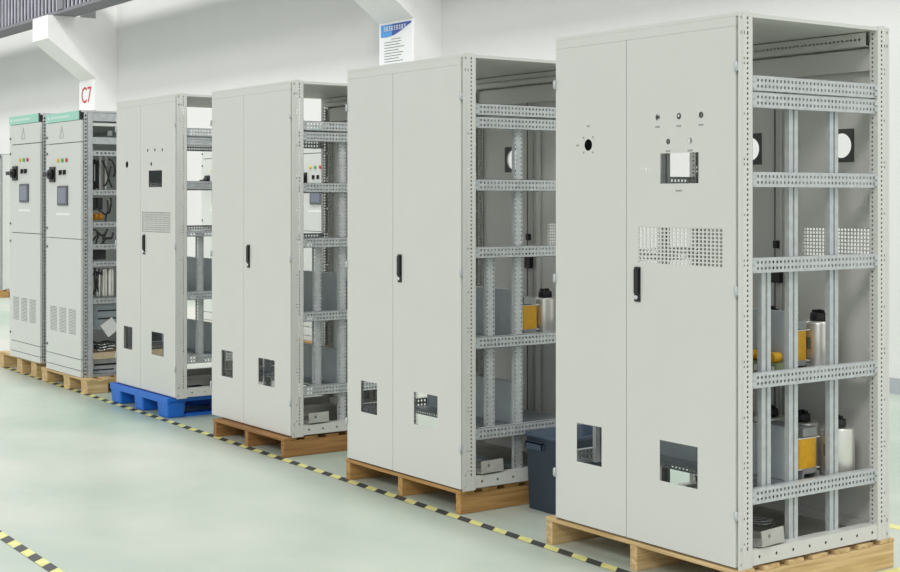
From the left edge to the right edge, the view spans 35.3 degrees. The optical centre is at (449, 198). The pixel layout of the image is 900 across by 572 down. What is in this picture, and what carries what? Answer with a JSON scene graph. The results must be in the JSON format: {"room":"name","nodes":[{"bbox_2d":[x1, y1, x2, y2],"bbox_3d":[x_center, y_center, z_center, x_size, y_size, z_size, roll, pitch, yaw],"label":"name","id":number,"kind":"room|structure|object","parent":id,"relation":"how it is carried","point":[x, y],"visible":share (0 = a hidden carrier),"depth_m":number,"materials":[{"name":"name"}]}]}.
{"room":"factory floor","nodes":[
{"label":"factory floor","id":0,"kind":"room"},
{"bbox_2d":[0,294,899,571],"bbox_3d":[-12.320,1.690,12.098,25.950,0.200,62.000,0,0,-35],"label":"floor","id":1,"kind":"structure","parent":0,"point":[88,484],"depth_m":7.25,"materials":[{"name":"grey concrete"}]},
{"bbox_2d":[0,290,9,297],"bbox_3d":[-7.137,1.530,23.401,0.980,0.119,0.910,0,0,-35],"label":"wooden pallet","id":2,"kind":"object","parent":1,"relation":"on","point":[3,293],"visible":0.13,"depth_m":22.82,"materials":[{"name":"brown wood"}]},
{"bbox_2d":[0,154,9,289],"bbox_3d":[-7.142,0.370,23.388,1.007,2.200,0.835,0,0,-35],"label":"tall cabinet","id":3,"kind":"object","parent":2,"relation":"on","point":[4,158],"visible":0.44,"depth_m":22.86,"materials":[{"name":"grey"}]},
{"bbox_2d":[0,351,45,376],"bbox_3d":[-3.614,1.518,13.291,0.920,0.144,1.050,0,0,-35],"label":"wooden pallet","id":4,"kind":"object","parent":1,"relation":"on","point":[6,360],"visible":0.2,"depth_m":12.95,"materials":[{"name":"brown wood"}]},
{"bbox_2d":[6,113,55,362],"bbox_3d":[-3.478,0.345,13.011,1.007,2.200,0.835,0,0,-35],"label":"tall cabinet","id":5,"kind":"object","parent":4,"relation":"on","point":[28,237],"visible":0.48,"depth_m":12.76,"materials":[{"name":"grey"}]},
{"bbox_2d":[0,530,63,571],"bbox_3d":[-2.316,1.589,6.974,0.055,0.002,5.051,0,0,-34],"label":"tape","id":6,"kind":"object","parent":1,"relation":"on","point":[4,537],"visible":1,"depth_m":6.34,"materials":[{"name":"yellow plastic"}]},
{"bbox_2d":[41,367,116,393],"bbox_3d":[-2.878,1.530,12.226,0.955,0.119,1.080,0,0,-35],"label":"wooden pallet","id":7,"kind":"object","parent":1,"relation":"on","point":[89,385],"visible":0.28,"depth_m":11.73,"materials":[{"name":"brown wood"}]},
{"bbox_2d":[42,110,183,377],"bbox_3d":[-2.913,0.370,12.216,1.007,2.200,0.835,0,0,-35],"label":"tall cabinet","id":8,"kind":"object","parent":7,"relation":"on","point":[81,173],"visible":0.59,"depth_m":11.84,"materials":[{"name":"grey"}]},
{"bbox_2d":[93,340,115,350],"bbox_3d":[-2.886,1.224,11.820,0.202,0.082,0.081,0,0,-35],"label":"cable bundle","id":9,"kind":"object","parent":8,"relation":"on","point":[107,344],"visible":1,"depth_m":11.79,"materials":[{"name":"black"}]},
{"bbox_2d":[101,317,116,336],"bbox_3d":[-2.837,1.070,11.811,0.167,0.167,0.002,0,0,-35],"label":"paper tag","id":10,"kind":"object","parent":8,"relation":"attached to","point":[109,327],"visible":0.86,"depth_m":11.81,"materials":[{"name":"white paper"}]},
{"bbox_2d":[110,382,211,417],"bbox_3d":[-1.955,1.516,10.955,0.985,0.148,1.080,0,0,-35],"label":"pallet","id":11,"kind":"object","parent":1,"relation":"on","point":[167,406],"visible":0.25,"depth_m":10.61,"materials":[{"name":"blue plastic"}]},
{"bbox_2d":[115,93,274,398],"bbox_3d":[-1.915,0.338,10.901,0.956,2.206,1.118,0,0,-35],"label":"tall cabinet","id":12,"kind":"object","parent":11,"relation":"on","point":[154,275],"visible":0.59,"depth_m":10.53,"materials":[{"name":"metal"}]},
{"bbox_2d":[142,212,169,232],"bbox_3d":[-2.175,0.172,10.473,0.004,0.155,0.517,0,0,-35],"label":"vent grille","id":13,"kind":"object","parent":12,"relation":"attached to","point":[144,215],"depth_m":10.48,"materials":[{"name":"metal"}]},
{"bbox_2d":[183,347,230,355],"bbox_3d":[-1.796,1.166,10.977,0.466,0.002,0.900,0,0,-35],"label":"tray","id":14,"kind":"object","parent":12,"relation":"on","point":[207,350],"depth_m":10.82,"materials":[{"name":"grey metal"}]},
{"bbox_2d":[296,339,324,345],"bbox_3d":[-1.013,1.530,14.792,0.980,0.119,0.910,0,0,-35],"label":"wooden pallet","id":15,"kind":"object","parent":1,"relation":"on","point":[305,341],"visible":0.02,"depth_m":14.61,"materials":[{"name":"brown wood"}]},
{"bbox_2d":[296,127,324,342],"bbox_3d":[-1.018,0.370,14.779,1.007,2.200,0.835,0,0,-35],"label":"tall cabinet","id":16,"kind":"object","parent":15,"relation":"on","point":[312,157],"visible":0.04,"depth_m":14.60,"materials":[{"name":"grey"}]},
{"bbox_2d":[213,418,417,457],"bbox_3d":[-0.898,1.530,9.370,1.000,0.119,0.980,0,0,-35],"label":"wooden pallet","id":17,"kind":"object","parent":1,"relation":"on","point":[321,443],"visible":0.36,"depth_m":8.90,"materials":[{"name":"brown wood"}]},
{"bbox_2d":[210,80,417,437],"bbox_3d":[-0.917,0.367,9.420,0.956,2.206,1.129,0,0,-35],"label":"tall cabinet","id":18,"kind":"object","parent":17,"relation":"on","point":[260,292],"depth_m":9.06,"materials":[{"name":"metal"}]},
{"bbox_2d":[299,309,336,314],"bbox_3d":[-0.800,0.744,9.500,0.466,0.002,0.900,0,0,-35],"label":"shelf","id":19,"kind":"object","parent":18,"relation":"on","point":[305,310],"depth_m":9.28,"materials":[{"name":"grey metal"}]},
{"bbox_2d":[269,372,372,386],"bbox_3d":[-0.800,1.195,9.500,0.466,0.002,0.900,0,0,-35],"label":"tray","id":20,"kind":"object","parent":18,"relation":"on","point":[307,376],"depth_m":9.30,"materials":[{"name":"grey metal"}]},
{"bbox_2d":[3,367,629,571],"bbox_3d":[-3.473,1.589,12.287,0.055,0.002,16.055,0,0,-34],"label":"tape","id":21,"kind":"object","parent":1,"relation":"on","point":[495,529],"visible":0.98,"depth_m":7.68,"materials":[{"name":"yellow plastic"}]},
{"bbox_2d":[346,458,528,514],"bbox_3d":[0.115,1.530,7.851,0.950,0.119,1.110,0,0,-35],"label":"wooden pallet","id":22,"kind":"object","parent":1,"relation":"on","point":[511,494],"visible":0.39,"depth_m":7.34,"materials":[{"name":"brown wood"}]},
{"bbox_2d":[345,53,591,491],"bbox_3d":[0.119,0.367,7.817,0.956,2.206,1.129,0,0,-35],"label":"tall cabinet","id":23,"kind":"object","parent":22,"relation":"on","point":[446,240],"depth_m":7.54,"materials":[{"name":"metal"}]},
{"bbox_2d":[414,405,555,427],"bbox_3d":[0.236,1.195,7.897,0.466,0.002,0.900,0,0,-35],"label":"tray","id":24,"kind":"object","parent":23,"relation":"on","point":[528,415],"depth_m":7.77,"materials":[{"name":"grey metal"}]},
{"bbox_2d":[476,334,553,339],"bbox_3d":[0.236,0.744,7.897,0.466,0.002,0.900,0,0,-35],"label":"rail","id":25,"kind":"object","parent":23,"relation":"on","point":[477,335],"depth_m":7.63,"materials":[{"name":"grey metal"}]},
{"bbox_2d":[536,288,555,335],"bbox_3d":[0.521,0.617,7.754,0.149,0.252,0.148,0,0,-35],"label":"power capacitor","id":26,"kind":"object","parent":23,"relation":"on","point":[546,311],"visible":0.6,"depth_m":7.69,"materials":[{"name":"metal"}]},
{"bbox_2d":[547,223,555,244],"bbox_3d":[0.662,0.200,7.856,0.004,0.130,0.385,0,0,-35],"label":"vent grille","id":27,"kind":"object","parent":23,"relation":"attached to","point":[548,224],"depth_m":7.98,"materials":[{"name":"metal"}]},
{"bbox_2d":[525,424,601,514],"bbox_3d":[0.623,1.394,7.285,0.425,0.392,0.326,0,0,-35],"label":"waste bin","id":28,"kind":"object","parent":1,"relation":"on","point":[540,444],"visible":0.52,"depth_m":7.19,"materials":[{"name":"grey plastic"}]},
{"bbox_2d":[546,515,893,571],"bbox_3d":[1.181,1.527,6.323,0.965,0.126,1.195,0,0,-35],"label":"wooden pallet","id":29,"kind":"object","parent":1,"relation":"on","point":[872,555],"visible":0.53,"depth_m":6.02,"materials":[{"name":"brown wood"}]},
{"bbox_2d":[553,11,889,570],"bbox_3d":[1.187,0.360,6.282,0.956,2.206,1.143,0,0,-35],"label":"tall cabinet","id":30,"kind":"object","parent":29,"relation":"on","point":[650,356],"depth_m":6.02,"materials":[{"name":"metal"}]},
{"bbox_2d":[583,137,593,152],"bbox_3d":[0.650,-0.240,6.362,0.075,0.130,0.182,0,0,-35],"label":"switch","id":31,"kind":"object","parent":30,"relation":"attached to","point":[588,144],"depth_m":6.36,"materials":[{"name":"grey plastic"}]},
{"bbox_2d":[639,227,722,267],"bbox_3d":[0.946,0.196,5.827,0.004,0.155,0.488,0,0,-35],"label":"vent grille","id":32,"kind":"object","parent":30,"relation":"attached to","point":[641,265],"depth_m":5.83,"materials":[{"name":"metal"}]},
{"bbox_2d":[660,454,824,483],"bbox_3d":[1.302,1.188,6.363,0.466,0.002,0.908,0,0,-35],"label":"tray","id":33,"kind":"object","parent":30,"relation":"on","point":[684,461],"depth_m":6.35,"materials":[{"name":"grey metal"}]},
{"bbox_2d":[744,349,784,375],"bbox_3d":[1.330,0.690,5.996,0.071,0.092,0.200,0,0,-35],"label":"transformer","id":34,"kind":"object","parent":30,"relation":"on","point":[776,357],"visible":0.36,"depth_m":5.93,"materials":[{"name":"yellow plastic"}]},
{"bbox_2d":[753,404,784,421],"bbox_3d":[1.450,1.060,6.413,0.149,0.252,0.148,0,0,-35],"label":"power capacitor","id":35,"kind":"object","parent":30,"relation":"on","point":[775,415],"visible":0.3,"depth_m":6.38,"materials":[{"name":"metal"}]},
{"bbox_2d":[747,367,849,376],"bbox_3d":[1.302,0.737,6.363,0.466,0.002,0.908,0,0,-35],"label":"tray","id":36,"kind":"object","parent":30,"relation":"on","point":[842,367],"depth_m":6.04,"materials":[{"name":"grey metal"}]},
{"bbox_2d":[798,409,818,468],"bbox_3d":[1.558,1.060,6.263,0.149,0.252,0.148,0,0,-35],"label":"power capacitor","id":37,"kind":"object","parent":30,"relation":"on","point":[804,418],"visible":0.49,"depth_m":6.22,"materials":[{"name":"metal"}]},
{"bbox_2d":[805,309,824,366],"bbox_3d":[1.611,0.610,6.187,0.149,0.252,0.148,0,0,-35],"label":"power capacitor","id":38,"kind":"object","parent":30,"relation":"on","point":[815,337],"visible":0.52,"depth_m":6.12,"materials":[{"name":"metal"}]},
{"bbox_2d":[803,227,869,257],"bbox_3d":[1.730,0.193,6.321,0.004,0.130,0.388,0,0,-35],"label":"vent grille","id":39,"kind":"object","parent":30,"relation":"attached to","point":[847,228],"depth_m":6.29,"materials":[{"name":"metal"}]},
{"bbox_2d":[820,415,854,476],"bbox_3d":[1.672,1.060,6.111,0.149,0.252,0.148,0,0,-35],"label":"power capacitor","id":40,"kind":"object","parent":30,"relation":"on","point":[846,433],"visible":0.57,"depth_m":6.05,"materials":[{"name":"metal"}]},
{"bbox_2d":[882,523,899,571],"bbox_3d":[1.633,1.589,6.304,1.570,0.002,0.820,0,0,-35],"label":"tape","id":41,"kind":"object","parent":1,"relation":"on","point":[893,526],"visible":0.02,"depth_m":6.10,"materials":[{"name":"yellow plastic"}]},
{"bbox_3d":[-2.337,1.530,16.654,0.980,0.119,0.910,0,0,-35],"label":"wooden pallet","id":42,"kind":"object","parent":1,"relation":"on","visible":0},
{"bbox_2d":[199,137,211,321],"bbox_3d":[-2.342,0.370,16.641,1.007,2.200,0.835,0,0,-35],"label":"tall cabinet","id":43,"kind":"object","parent":42,"relation":"on","point":[206,157],"visible":0.02,"depth_m":16.59,"materials":[{"name":"grey metal"}]},
{"bbox_2d":[0,0,899,378],"bbox_3d":[-1.870,-3.410,19.533,0.300,10.000,62.000,0,0,-35],"label":"wall","id":44,"kind":"structure","parent":0,"point":[165,47],"depth_m":19.37,"materials":[{"name":"paint"}]},
{"bbox_2d":[33,5,116,110],"bbox_3d":[-6.583,-3.410,24.829,1.240,10.000,0.755,0,0,-35],"label":"column","id":45,"kind":"structure","parent":44,"relation":"attached to","point":[85,45],"depth_m":24.67,"materials":[{"name":"paint"}]},
{"bbox_2d":[0,0,131,37],"bbox_3d":[-3.352,-3.477,19.706,0.415,0.660,32.000,0,0,-35],"label":"girder","id":46,"kind":"object","parent":45,"relation":"on","point":[16,16],"visible":1,"depth_m":25.11,"materials":[{"name":"grey metal"}]},
{"bbox_2d":[79,79,95,109],"bbox_3d":[-6.396,-1.820,24.953,0.028,0.530,0.730,0,0,-35],"label":"sign","id":47,"kind":"object","parent":44,"relation":"attached to","point":[87,89],"visible":0.98,"depth_m":24.92,"materials":[{"name":"white paper"}]},
{"bbox_2d":[379,18,413,65],"bbox_3d":[-0.642,-1.835,16.872,0.020,0.730,0.740,0,0,-35],"label":"notice","id":48,"kind":"object","parent":44,"relation":"attached to","point":[396,39],"visible":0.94,"depth_m":16.86,"materials":[{"name":"white paper"}]},
{"bbox_2d":[354,0,440,60],"bbox_3d":[-0.826,-3.410,16.738,1.240,10.000,0.755,0,0,-35],"label":"column","id":49,"kind":"structure","parent":44,"relation":"attached to","point":[426,14],"depth_m":16.68,"materials":[{"name":"paint"}]},
{"bbox_2d":[191,297,899,394],"bbox_3d":[-1.997,1.525,19.443,0.012,0.130,62.000,0,0,-35],"label":"baseboard","id":50,"kind":"structure","parent":44,"relation":"attached to","point":[894,383],"depth_m":11.53,"materials":[{"name":"grey"}]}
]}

